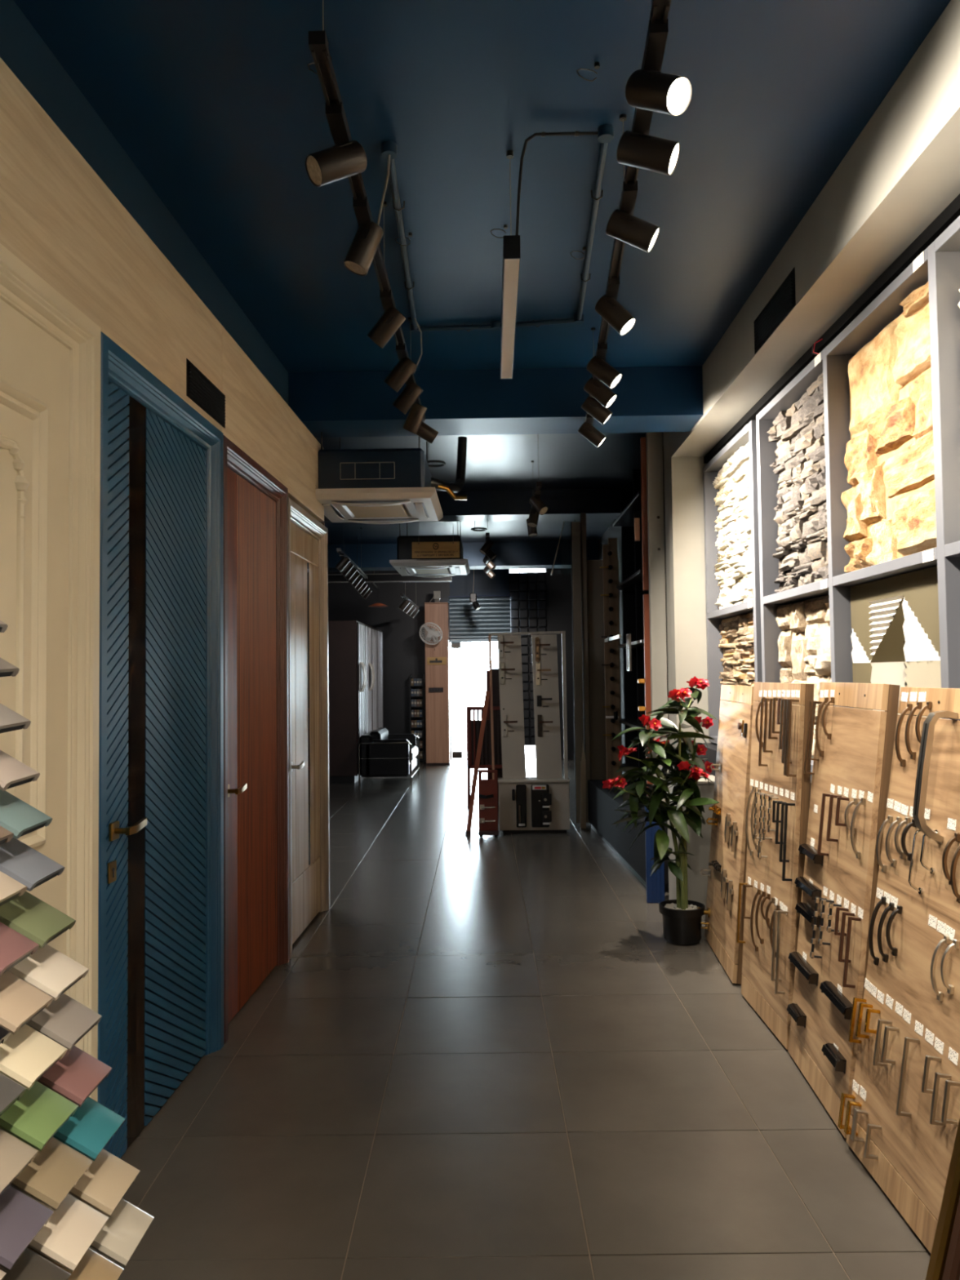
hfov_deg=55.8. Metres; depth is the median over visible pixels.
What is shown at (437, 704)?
wood column
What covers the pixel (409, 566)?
outlet
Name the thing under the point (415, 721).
box
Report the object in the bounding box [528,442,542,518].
track
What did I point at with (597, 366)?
track spotlight
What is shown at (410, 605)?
track spotlight
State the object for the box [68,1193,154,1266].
chip
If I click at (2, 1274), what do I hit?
chip
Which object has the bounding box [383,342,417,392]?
track spotlight
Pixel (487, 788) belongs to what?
caddy
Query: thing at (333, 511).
outlet
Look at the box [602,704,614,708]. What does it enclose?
sample
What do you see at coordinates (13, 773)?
chip
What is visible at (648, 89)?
track spotlight
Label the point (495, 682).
board
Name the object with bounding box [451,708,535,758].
ground
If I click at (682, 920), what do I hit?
potted plant
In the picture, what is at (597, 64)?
ceiling hook
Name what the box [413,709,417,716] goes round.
box
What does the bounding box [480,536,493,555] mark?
track spotlight
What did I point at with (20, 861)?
chip
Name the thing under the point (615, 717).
wall bar
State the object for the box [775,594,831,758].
sample
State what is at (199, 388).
vent grille
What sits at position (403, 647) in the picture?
wall
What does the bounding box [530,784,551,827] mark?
smart lock
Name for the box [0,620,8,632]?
chip
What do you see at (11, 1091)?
chip
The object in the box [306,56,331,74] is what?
ceiling hook
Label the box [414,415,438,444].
track spotlight
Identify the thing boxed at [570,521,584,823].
slab
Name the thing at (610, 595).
sample
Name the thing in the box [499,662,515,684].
door lever
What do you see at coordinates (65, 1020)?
chip
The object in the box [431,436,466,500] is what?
hose
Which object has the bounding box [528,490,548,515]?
track spotlight
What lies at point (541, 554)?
ceiling beam
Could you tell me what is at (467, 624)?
roller shutter
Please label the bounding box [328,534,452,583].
cable tray
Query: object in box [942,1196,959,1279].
display panel
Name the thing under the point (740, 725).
sample
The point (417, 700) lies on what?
box
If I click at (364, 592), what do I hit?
track spotlight
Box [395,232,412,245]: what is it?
ceiling hook
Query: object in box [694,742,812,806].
wall
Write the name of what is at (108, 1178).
chip
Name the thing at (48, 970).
chip
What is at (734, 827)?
door handle
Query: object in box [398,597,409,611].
track spotlight
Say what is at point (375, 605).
pendant lamp
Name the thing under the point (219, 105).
ceiling
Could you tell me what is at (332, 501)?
outlet
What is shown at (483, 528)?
ring
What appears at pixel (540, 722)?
door lever
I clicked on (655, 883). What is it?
slab
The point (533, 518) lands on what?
track spotlight
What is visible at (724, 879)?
sample
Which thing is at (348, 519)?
outlet
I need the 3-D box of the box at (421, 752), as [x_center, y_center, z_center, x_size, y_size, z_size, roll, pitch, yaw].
[-0.958,1.883,14.905,0.042,0.115,0.202,-1,-2,1]
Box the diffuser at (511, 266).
[501,258,519,378]
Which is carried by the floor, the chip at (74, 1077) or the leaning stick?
the leaning stick
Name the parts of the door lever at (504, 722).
plate, lever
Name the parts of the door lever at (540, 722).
plate, lever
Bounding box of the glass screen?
[551,520,564,574]
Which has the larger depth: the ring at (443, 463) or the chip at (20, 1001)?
the ring at (443, 463)
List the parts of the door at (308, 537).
lever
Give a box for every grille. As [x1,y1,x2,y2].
[186,358,225,428]
[346,504,407,517]
[414,567,448,573]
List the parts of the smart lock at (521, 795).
pull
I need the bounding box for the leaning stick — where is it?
[465,691,489,834]
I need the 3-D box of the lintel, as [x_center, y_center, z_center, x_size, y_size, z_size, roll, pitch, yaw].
[-0.006,-0.951,15.349,1.010,0.499,0.200,-1,-2,1]
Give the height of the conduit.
0.039 m
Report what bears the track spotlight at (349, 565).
hanging from the track at (339, 550)
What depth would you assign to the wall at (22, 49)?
3.02 m
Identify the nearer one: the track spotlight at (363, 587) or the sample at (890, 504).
the sample at (890, 504)
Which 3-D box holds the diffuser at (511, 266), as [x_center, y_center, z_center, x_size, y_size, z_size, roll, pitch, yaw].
[0.115,-1.242,3.609,0.049,0.005,1.212,-1,-2,1]
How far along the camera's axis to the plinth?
7.00 m
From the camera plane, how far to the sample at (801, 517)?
4.45 m
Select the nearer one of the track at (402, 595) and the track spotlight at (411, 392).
the track spotlight at (411, 392)
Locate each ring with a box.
[427,453,445,467]
[471,521,486,531]
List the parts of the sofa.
backrest, frame rail, frame rail, armrest, armrest, seat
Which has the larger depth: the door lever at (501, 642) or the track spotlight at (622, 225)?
the door lever at (501, 642)
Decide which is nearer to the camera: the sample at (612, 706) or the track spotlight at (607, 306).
the track spotlight at (607, 306)
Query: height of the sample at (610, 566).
0.039 m
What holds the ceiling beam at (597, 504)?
attached to the ceiling
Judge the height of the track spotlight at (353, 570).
0.172 m
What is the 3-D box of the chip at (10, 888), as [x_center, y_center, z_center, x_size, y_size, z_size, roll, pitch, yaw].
[-0.760,0.342,1.324,0.150,0.095,0.106,-1,-2,0]
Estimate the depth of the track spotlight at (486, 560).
10.41 m
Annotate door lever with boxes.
[498,635,514,657]
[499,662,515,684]
[502,714,517,736]
[534,636,550,662]
[535,662,551,684]
[537,695,551,706]
[537,715,552,737]
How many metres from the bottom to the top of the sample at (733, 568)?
0.958 m
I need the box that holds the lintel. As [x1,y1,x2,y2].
[449,568,509,595]
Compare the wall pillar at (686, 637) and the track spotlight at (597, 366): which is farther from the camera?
the wall pillar at (686, 637)
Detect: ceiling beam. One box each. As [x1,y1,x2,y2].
[288,365,703,437]
[320,488,620,523]
[328,541,598,571]
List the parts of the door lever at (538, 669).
plate, lever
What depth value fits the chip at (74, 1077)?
1.41 m
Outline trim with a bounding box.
[703,193,959,463]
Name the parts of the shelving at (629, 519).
lock strip, pull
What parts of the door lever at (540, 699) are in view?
plate, lever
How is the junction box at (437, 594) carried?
on the wood column at (437, 704)
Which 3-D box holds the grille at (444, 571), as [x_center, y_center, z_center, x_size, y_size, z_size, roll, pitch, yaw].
[-0.521,-0.757,9.794,0.350,0.023,0.550,-1,-2,1]
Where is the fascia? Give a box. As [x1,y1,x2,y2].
[0,57,324,521]
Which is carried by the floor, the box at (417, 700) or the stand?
the stand
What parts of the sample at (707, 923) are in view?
plate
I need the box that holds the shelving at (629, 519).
[602,445,670,782]
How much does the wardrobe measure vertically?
2.180 m
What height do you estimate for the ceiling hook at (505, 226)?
0.051 m
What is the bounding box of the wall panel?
[586,560,622,779]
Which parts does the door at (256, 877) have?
lever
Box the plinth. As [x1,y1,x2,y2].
[587,779,668,892]
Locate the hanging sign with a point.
(450, 548)
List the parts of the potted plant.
stem, pot, stem, stem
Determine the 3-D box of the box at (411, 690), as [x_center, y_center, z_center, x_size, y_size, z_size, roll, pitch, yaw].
[-1.108,0.865,14.945,0.042,0.115,0.202,-1,-2,1]
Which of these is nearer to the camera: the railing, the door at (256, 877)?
the door at (256, 877)
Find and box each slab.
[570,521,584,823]
[580,512,590,822]
[644,806,665,902]
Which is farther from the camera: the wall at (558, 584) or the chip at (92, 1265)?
the wall at (558, 584)
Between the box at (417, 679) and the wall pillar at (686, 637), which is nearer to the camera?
the wall pillar at (686, 637)
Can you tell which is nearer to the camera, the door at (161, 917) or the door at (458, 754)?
the door at (161, 917)
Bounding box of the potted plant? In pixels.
[602,675,719,945]
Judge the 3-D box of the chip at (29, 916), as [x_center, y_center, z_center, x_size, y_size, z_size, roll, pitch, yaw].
[-0.738,0.429,1.441,0.150,0.095,0.106,-1,-2,0]
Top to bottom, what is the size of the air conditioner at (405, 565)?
0.686 m
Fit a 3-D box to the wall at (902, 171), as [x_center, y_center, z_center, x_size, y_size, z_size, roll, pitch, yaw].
[1.454,-1.590,1.642,0.405,0.309,9.200,-1,-2,1]
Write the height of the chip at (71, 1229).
0.095 m
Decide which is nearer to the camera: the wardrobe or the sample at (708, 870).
the sample at (708, 870)
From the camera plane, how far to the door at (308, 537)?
5.24 m
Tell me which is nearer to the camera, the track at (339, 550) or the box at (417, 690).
the track at (339, 550)
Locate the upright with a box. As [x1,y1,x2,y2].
[645,431,669,802]
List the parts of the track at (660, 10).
rail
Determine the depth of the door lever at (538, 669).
8.27 m
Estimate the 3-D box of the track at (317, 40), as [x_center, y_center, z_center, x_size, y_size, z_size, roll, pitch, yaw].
[-0.359,-1.480,3.670,0.039,0.329,3.130,-1,-2,1]
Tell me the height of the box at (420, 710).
0.115 m
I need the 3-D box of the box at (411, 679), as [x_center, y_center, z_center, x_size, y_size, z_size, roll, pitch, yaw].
[-1.110,0.695,14.952,0.042,0.115,0.202,-1,-2,1]
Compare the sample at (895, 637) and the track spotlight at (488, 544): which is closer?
the sample at (895, 637)
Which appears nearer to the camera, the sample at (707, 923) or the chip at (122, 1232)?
the chip at (122, 1232)
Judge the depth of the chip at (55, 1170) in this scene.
1.29 m
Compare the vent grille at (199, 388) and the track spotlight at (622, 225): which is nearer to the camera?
the track spotlight at (622, 225)
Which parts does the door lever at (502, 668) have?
plate, lever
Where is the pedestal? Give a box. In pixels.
[666,774,715,919]
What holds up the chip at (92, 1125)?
attached to the rack
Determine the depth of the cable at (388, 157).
3.06 m
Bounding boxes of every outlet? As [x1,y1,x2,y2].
[322,503,345,519]
[331,500,406,502]
[347,518,418,520]
[408,565,451,567]
[413,502,429,517]
[415,573,455,575]
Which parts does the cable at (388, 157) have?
cord, cord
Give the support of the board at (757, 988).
on the floor
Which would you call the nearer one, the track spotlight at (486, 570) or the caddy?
the caddy
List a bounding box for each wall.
[0,0,288,404]
[328,570,452,760]
[545,568,574,759]
[598,519,625,774]
[671,0,959,457]
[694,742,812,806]
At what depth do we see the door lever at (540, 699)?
8.26 m
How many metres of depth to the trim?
3.63 m
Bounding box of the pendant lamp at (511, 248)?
[500,150,520,378]
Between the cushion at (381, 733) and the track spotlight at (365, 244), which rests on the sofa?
the cushion at (381, 733)
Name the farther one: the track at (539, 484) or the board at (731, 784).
the track at (539, 484)
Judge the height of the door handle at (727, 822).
0.141 m
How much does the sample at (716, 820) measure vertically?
0.041 m
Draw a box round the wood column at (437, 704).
[424,602,450,764]
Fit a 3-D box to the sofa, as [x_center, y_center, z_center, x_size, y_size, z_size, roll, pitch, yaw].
[-1.224,1.571,12.367,0.697,0.700,1.251,-1,-2,1]
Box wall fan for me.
[419,622,442,644]
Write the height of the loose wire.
0.069 m
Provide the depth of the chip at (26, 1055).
1.30 m
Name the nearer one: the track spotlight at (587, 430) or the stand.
the track spotlight at (587, 430)
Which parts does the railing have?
post, rail, rail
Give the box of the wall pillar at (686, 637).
[662,431,711,772]
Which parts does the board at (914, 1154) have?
pull handle, post, pull handle, post, post, post, pull handle, pull handle, post, post, post, pull handle, post, post, pull handle, pull handle, post, post, post, post, pull handle, post, pull handle, pull handle, pull handle, post, pull handle, post, pull handle, post, pull handle, pull handle, pull handle, post, pull handle, pull handle, pull handle, post, pull handle, pull handle, pull handle, post, pull handle, pull handle, post, post, pull handle, pull handle, post, pull handle, pull handle, pull handle, post, pull handle, post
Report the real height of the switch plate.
0.068 m
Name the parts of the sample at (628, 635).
pane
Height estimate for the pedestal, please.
0.800 m
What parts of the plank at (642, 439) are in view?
amber knob, amber knob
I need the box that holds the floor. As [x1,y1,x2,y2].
[88,757,930,1279]
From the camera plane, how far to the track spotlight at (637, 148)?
2.39 m
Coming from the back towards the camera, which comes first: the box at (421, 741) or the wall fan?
the box at (421, 741)
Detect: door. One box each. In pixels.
[0,243,100,1102]
[97,331,223,1158]
[223,435,289,1044]
[288,497,329,959]
[450,642,462,758]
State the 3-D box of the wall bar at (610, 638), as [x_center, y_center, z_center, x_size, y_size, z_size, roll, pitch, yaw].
[1.087,-0.012,7.442,0.032,0.050,0.900,-1,-2,1]
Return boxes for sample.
[600,564,612,569]
[600,592,613,597]
[601,662,613,666]
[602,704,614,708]
[602,732,615,737]
[626,633,631,671]
[696,906,710,917]
[699,868,711,877]
[701,920,709,931]
[706,817,718,826]
[708,804,720,815]
[708,859,721,871]
[710,763,721,771]
[712,441,752,608]
[718,611,755,704]
[720,868,727,897]
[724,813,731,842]
[726,880,733,910]
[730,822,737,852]
[737,719,743,732]
[742,723,747,737]
[766,373,828,592]
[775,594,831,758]
[840,281,936,573]
[849,565,941,718]
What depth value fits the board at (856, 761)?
2.99 m
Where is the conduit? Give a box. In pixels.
[382,124,613,333]
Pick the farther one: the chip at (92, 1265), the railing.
the railing
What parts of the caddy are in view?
black pull, lever, lever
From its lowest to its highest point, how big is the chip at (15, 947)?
0.095 m
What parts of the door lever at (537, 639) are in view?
plate, lever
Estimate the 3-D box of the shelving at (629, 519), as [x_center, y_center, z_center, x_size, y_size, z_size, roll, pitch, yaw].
[1.311,-0.077,7.401,0.460,2.650,1.540,-1,-2,1]
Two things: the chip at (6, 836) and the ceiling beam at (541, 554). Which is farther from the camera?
the ceiling beam at (541, 554)
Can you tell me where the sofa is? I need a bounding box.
[358,727,419,786]
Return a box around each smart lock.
[511,784,526,827]
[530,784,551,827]
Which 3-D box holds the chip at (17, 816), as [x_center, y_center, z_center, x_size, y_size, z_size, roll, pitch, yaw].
[-0.780,0.263,1.448,0.150,0.095,0.106,-1,-2,0]
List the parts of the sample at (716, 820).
plate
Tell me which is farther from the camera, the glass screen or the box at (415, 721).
the box at (415, 721)
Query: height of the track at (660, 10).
0.329 m
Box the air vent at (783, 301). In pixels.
[753,266,795,354]
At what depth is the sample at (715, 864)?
4.63 m
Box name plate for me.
[426,657,446,664]
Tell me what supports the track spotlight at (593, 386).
hanging from the track at (660, 10)
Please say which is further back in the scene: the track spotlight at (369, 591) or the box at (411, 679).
the box at (411, 679)
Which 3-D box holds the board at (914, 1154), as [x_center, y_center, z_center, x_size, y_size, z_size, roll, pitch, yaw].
[1.199,0.816,2.229,0.281,1.384,1.050,-1,-2,1]
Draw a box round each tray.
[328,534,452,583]
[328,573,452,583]
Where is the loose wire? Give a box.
[811,338,822,355]
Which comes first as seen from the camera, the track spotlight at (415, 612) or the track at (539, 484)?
the track at (539, 484)
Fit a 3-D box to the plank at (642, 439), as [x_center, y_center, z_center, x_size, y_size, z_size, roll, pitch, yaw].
[1.220,-0.132,6.584,0.060,2.700,0.040,-1,-2,1]
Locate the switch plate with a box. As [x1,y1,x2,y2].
[428,687,443,692]
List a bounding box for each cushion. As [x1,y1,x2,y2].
[368,727,388,739]
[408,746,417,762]
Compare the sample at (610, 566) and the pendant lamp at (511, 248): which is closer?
the pendant lamp at (511, 248)
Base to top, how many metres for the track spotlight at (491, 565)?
0.170 m
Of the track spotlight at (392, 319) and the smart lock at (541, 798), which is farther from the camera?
the smart lock at (541, 798)
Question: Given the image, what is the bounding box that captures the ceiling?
[13,0,951,570]
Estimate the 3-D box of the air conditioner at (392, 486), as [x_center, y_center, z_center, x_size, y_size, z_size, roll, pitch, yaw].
[-0.668,-1.181,5.899,0.800,0.746,0.880,-1,-2,1]
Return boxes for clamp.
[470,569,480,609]
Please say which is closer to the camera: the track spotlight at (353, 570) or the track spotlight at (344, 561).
the track spotlight at (344, 561)
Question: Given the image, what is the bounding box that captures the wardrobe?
[328,620,382,783]
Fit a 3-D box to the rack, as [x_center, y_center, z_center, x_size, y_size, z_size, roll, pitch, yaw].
[-1.033,1.292,14.952,0.230,1.450,0.250,-1,-2,1]
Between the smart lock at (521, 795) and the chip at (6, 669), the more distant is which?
the smart lock at (521, 795)
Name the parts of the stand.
frame post, door, door, frame post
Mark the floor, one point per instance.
(488, 1057)
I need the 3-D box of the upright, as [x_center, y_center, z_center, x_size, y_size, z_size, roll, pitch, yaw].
[1.276,-0.161,6.508,0.112,2.760,0.052,-1,-2,1]
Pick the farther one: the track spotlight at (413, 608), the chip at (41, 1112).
the track spotlight at (413, 608)
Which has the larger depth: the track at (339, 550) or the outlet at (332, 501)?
the track at (339, 550)
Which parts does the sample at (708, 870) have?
plate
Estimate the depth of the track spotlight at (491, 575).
11.80 m
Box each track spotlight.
[305,102,367,186]
[335,553,350,571]
[339,561,353,576]
[342,566,356,580]
[343,196,383,275]
[346,571,359,584]
[350,575,362,587]
[353,579,364,591]
[355,582,367,594]
[358,586,369,596]
[360,589,372,599]
[367,289,405,348]
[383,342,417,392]
[392,373,422,414]
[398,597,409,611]
[402,396,426,434]
[403,600,413,613]
[406,604,416,615]
[409,608,418,617]
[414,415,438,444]
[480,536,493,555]
[482,555,490,564]
[483,564,490,573]
[485,548,496,559]
[485,560,496,570]
[486,570,495,578]
[526,518,537,537]
[527,505,539,527]
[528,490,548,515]
[577,412,606,447]
[581,395,612,425]
[583,374,617,408]
[586,342,622,388]
[595,275,635,335]
[605,180,659,253]
[616,107,679,175]
[625,18,691,115]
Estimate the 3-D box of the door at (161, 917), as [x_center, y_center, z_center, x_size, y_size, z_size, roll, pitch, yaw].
[-1.089,0.355,3.043,0.160,2.410,1.078,-1,-2,2]
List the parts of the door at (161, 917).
key plate, lever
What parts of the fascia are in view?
panel, panel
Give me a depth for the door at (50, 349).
2.34 m
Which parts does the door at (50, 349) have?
panel moulding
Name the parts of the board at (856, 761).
edge pull, edge pull, edge pull, edge pull, edge pull, pull handle, pull handle, pull handle, pull handle, post, pull handle, pull handle, pull handle, post, edge pull, pull handle, post, pull handle, edge pull, post, pull handle, pull handle, post, post, post, pull handle, post, post, pull handle, pull handle, post, pull handle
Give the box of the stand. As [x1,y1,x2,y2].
[488,631,569,833]
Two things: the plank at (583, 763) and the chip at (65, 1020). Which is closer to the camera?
the chip at (65, 1020)
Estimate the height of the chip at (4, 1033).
0.095 m
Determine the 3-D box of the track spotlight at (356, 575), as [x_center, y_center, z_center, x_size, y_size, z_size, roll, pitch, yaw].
[-1.470,-0.734,10.469,0.152,0.172,0.185,-1,-2,1]
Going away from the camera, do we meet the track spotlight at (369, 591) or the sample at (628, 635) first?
the sample at (628, 635)
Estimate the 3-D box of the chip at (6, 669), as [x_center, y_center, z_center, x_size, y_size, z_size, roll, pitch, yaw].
[-0.840,0.017,1.458,0.150,0.095,0.106,-1,-2,0]
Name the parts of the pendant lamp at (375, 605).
dish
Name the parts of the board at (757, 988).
pull handle, pull handle, pull handle, pull handle, pull handle, pull handle, pull handle, pull handle, pull handle, pull handle, pull handle, pull handle, pull handle, pull handle, pull handle, pull handle, pull handle, pull handle, pull handle, pull handle, pull handle, pull handle, pull handle, pull handle, pull handle, pull handle, pull handle, pull handle, pull handle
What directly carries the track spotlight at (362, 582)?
hanging from the track at (339, 550)
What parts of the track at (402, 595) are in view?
rail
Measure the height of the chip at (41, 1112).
0.095 m
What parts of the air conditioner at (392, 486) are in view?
hanger rod, outline trim, outline trim, panel, hanger rod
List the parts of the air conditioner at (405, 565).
panel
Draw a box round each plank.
[580,743,586,828]
[640,436,652,795]
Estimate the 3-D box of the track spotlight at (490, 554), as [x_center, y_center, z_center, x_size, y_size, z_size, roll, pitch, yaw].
[0.101,-0.957,9.878,0.154,0.170,0.190,-1,-2,1]
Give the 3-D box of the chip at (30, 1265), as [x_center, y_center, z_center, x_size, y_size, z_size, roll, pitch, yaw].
[-0.630,0.829,1.182,0.150,0.095,0.106,-1,-2,0]
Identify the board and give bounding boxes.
[486,668,502,799]
[704,684,755,984]
[736,682,813,1049]
[786,681,899,1137]
[837,686,959,1253]
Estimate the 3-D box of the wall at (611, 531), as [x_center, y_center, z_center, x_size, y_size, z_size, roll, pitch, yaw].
[1.771,0.218,10.912,0.350,3.219,8.930,-1,-2,1]
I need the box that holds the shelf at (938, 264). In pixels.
[702,215,959,772]
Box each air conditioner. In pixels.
[315,431,443,524]
[389,521,470,577]
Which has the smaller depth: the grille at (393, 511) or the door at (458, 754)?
the grille at (393, 511)
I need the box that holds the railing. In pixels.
[466,706,502,807]
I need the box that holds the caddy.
[478,769,498,837]
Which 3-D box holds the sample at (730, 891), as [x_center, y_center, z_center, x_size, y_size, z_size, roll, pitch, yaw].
[1.177,1.201,4.276,0.032,0.141,0.071,-1,-2,11]
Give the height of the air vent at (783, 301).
0.157 m
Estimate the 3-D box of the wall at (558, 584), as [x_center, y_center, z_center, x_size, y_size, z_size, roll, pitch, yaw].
[1.390,0.391,15.279,0.530,3.219,0.200,-1,-2,1]
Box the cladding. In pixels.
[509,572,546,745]
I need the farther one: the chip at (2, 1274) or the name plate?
the name plate
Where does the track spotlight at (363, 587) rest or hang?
hanging from the track at (339, 550)
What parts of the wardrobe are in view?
ribbed handle, door, ribbed handle, door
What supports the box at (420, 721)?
on the rack
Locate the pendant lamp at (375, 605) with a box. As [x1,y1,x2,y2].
[368,595,387,607]
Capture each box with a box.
[410,678,413,685]
[410,688,413,696]
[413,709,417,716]
[413,720,417,727]
[416,678,419,685]
[416,688,419,696]
[416,698,420,706]
[419,709,422,716]
[419,719,422,727]
[419,729,422,737]
[419,740,422,747]
[419,750,422,758]
[430,591,440,602]
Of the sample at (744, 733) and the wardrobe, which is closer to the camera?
the sample at (744, 733)
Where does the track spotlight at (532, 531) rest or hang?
hanging from the track at (539, 484)
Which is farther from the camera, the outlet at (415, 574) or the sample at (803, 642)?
the outlet at (415, 574)
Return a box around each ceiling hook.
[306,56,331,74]
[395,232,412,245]
[490,224,507,238]
[570,246,586,259]
[576,62,599,81]
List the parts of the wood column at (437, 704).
skirting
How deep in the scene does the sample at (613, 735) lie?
7.88 m
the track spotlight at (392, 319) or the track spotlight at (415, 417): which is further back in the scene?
the track spotlight at (415, 417)
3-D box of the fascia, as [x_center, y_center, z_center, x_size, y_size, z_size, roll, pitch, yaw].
[-1.129,-1.073,3.160,0.121,0.465,5.101,-1,-2,2]
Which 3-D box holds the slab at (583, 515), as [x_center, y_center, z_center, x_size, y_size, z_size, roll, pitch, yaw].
[1.007,0.255,8.638,0.054,2.950,0.041,-1,-2,1]
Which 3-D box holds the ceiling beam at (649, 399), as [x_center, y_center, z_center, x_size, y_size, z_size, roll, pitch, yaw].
[-0.946,-1.423,5.507,6.400,0.289,0.370,-1,-2,1]
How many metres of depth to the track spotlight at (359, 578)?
10.90 m
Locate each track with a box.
[308,0,425,421]
[336,523,378,589]
[400,582,418,608]
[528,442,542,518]
[584,0,671,421]
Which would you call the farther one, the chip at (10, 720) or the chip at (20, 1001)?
the chip at (10, 720)
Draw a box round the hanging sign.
[412,541,459,558]
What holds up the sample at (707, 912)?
attached to the board at (731, 784)
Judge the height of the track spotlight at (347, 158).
0.155 m
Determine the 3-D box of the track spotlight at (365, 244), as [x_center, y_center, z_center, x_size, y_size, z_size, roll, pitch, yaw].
[-0.374,-1.267,2.867,0.128,0.177,0.183,-1,-2,1]
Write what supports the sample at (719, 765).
attached to the board at (731, 784)
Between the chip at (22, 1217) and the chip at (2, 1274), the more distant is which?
the chip at (22, 1217)
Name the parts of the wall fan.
blade, motor, blade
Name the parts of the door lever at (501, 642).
plate, lever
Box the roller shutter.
[448,595,511,642]
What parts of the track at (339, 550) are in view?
rail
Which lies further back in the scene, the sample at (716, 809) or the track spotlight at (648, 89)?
the sample at (716, 809)
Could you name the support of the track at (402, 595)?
hanging from the ceiling
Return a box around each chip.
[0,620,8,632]
[0,657,19,676]
[0,703,31,733]
[0,750,39,791]
[0,789,52,839]
[0,826,13,844]
[0,837,65,891]
[0,871,26,906]
[0,890,75,948]
[0,921,39,976]
[0,970,53,1035]
[0,1024,67,1089]
[0,1026,10,1044]
[0,1072,26,1115]
[0,1081,78,1151]
[0,1127,93,1211]
[0,1128,38,1195]
[0,1185,53,1271]
[0,1248,71,1279]
[0,1269,6,1279]
[8,944,88,1000]
[9,1184,108,1271]
[25,993,102,1050]
[26,1245,124,1279]
[36,1045,112,1106]
[53,1096,125,1161]
[54,1137,140,1217]
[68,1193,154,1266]
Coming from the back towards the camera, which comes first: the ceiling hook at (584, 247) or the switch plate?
the switch plate
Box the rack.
[408,674,425,763]
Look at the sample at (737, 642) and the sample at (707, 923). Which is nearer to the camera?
the sample at (707, 923)
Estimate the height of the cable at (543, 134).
0.328 m
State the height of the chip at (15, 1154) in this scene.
0.095 m
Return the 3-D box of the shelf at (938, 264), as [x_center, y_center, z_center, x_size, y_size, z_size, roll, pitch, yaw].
[1.605,-0.328,4.089,0.194,1.870,4.170,-1,-2,1]
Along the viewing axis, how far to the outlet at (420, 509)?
5.80 m
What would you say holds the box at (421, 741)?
on the rack
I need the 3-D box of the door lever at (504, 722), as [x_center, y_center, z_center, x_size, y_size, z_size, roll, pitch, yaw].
[0.273,0.778,8.236,0.136,0.200,0.051,-1,-2,1]
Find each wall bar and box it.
[604,634,621,642]
[605,711,618,719]
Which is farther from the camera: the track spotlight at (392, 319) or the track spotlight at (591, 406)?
the track spotlight at (591, 406)
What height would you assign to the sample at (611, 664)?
0.039 m
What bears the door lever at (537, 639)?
attached to the stand
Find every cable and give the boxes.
[377,154,422,373]
[515,131,598,235]
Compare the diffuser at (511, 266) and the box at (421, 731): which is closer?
the diffuser at (511, 266)
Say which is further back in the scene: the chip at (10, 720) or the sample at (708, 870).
the sample at (708, 870)

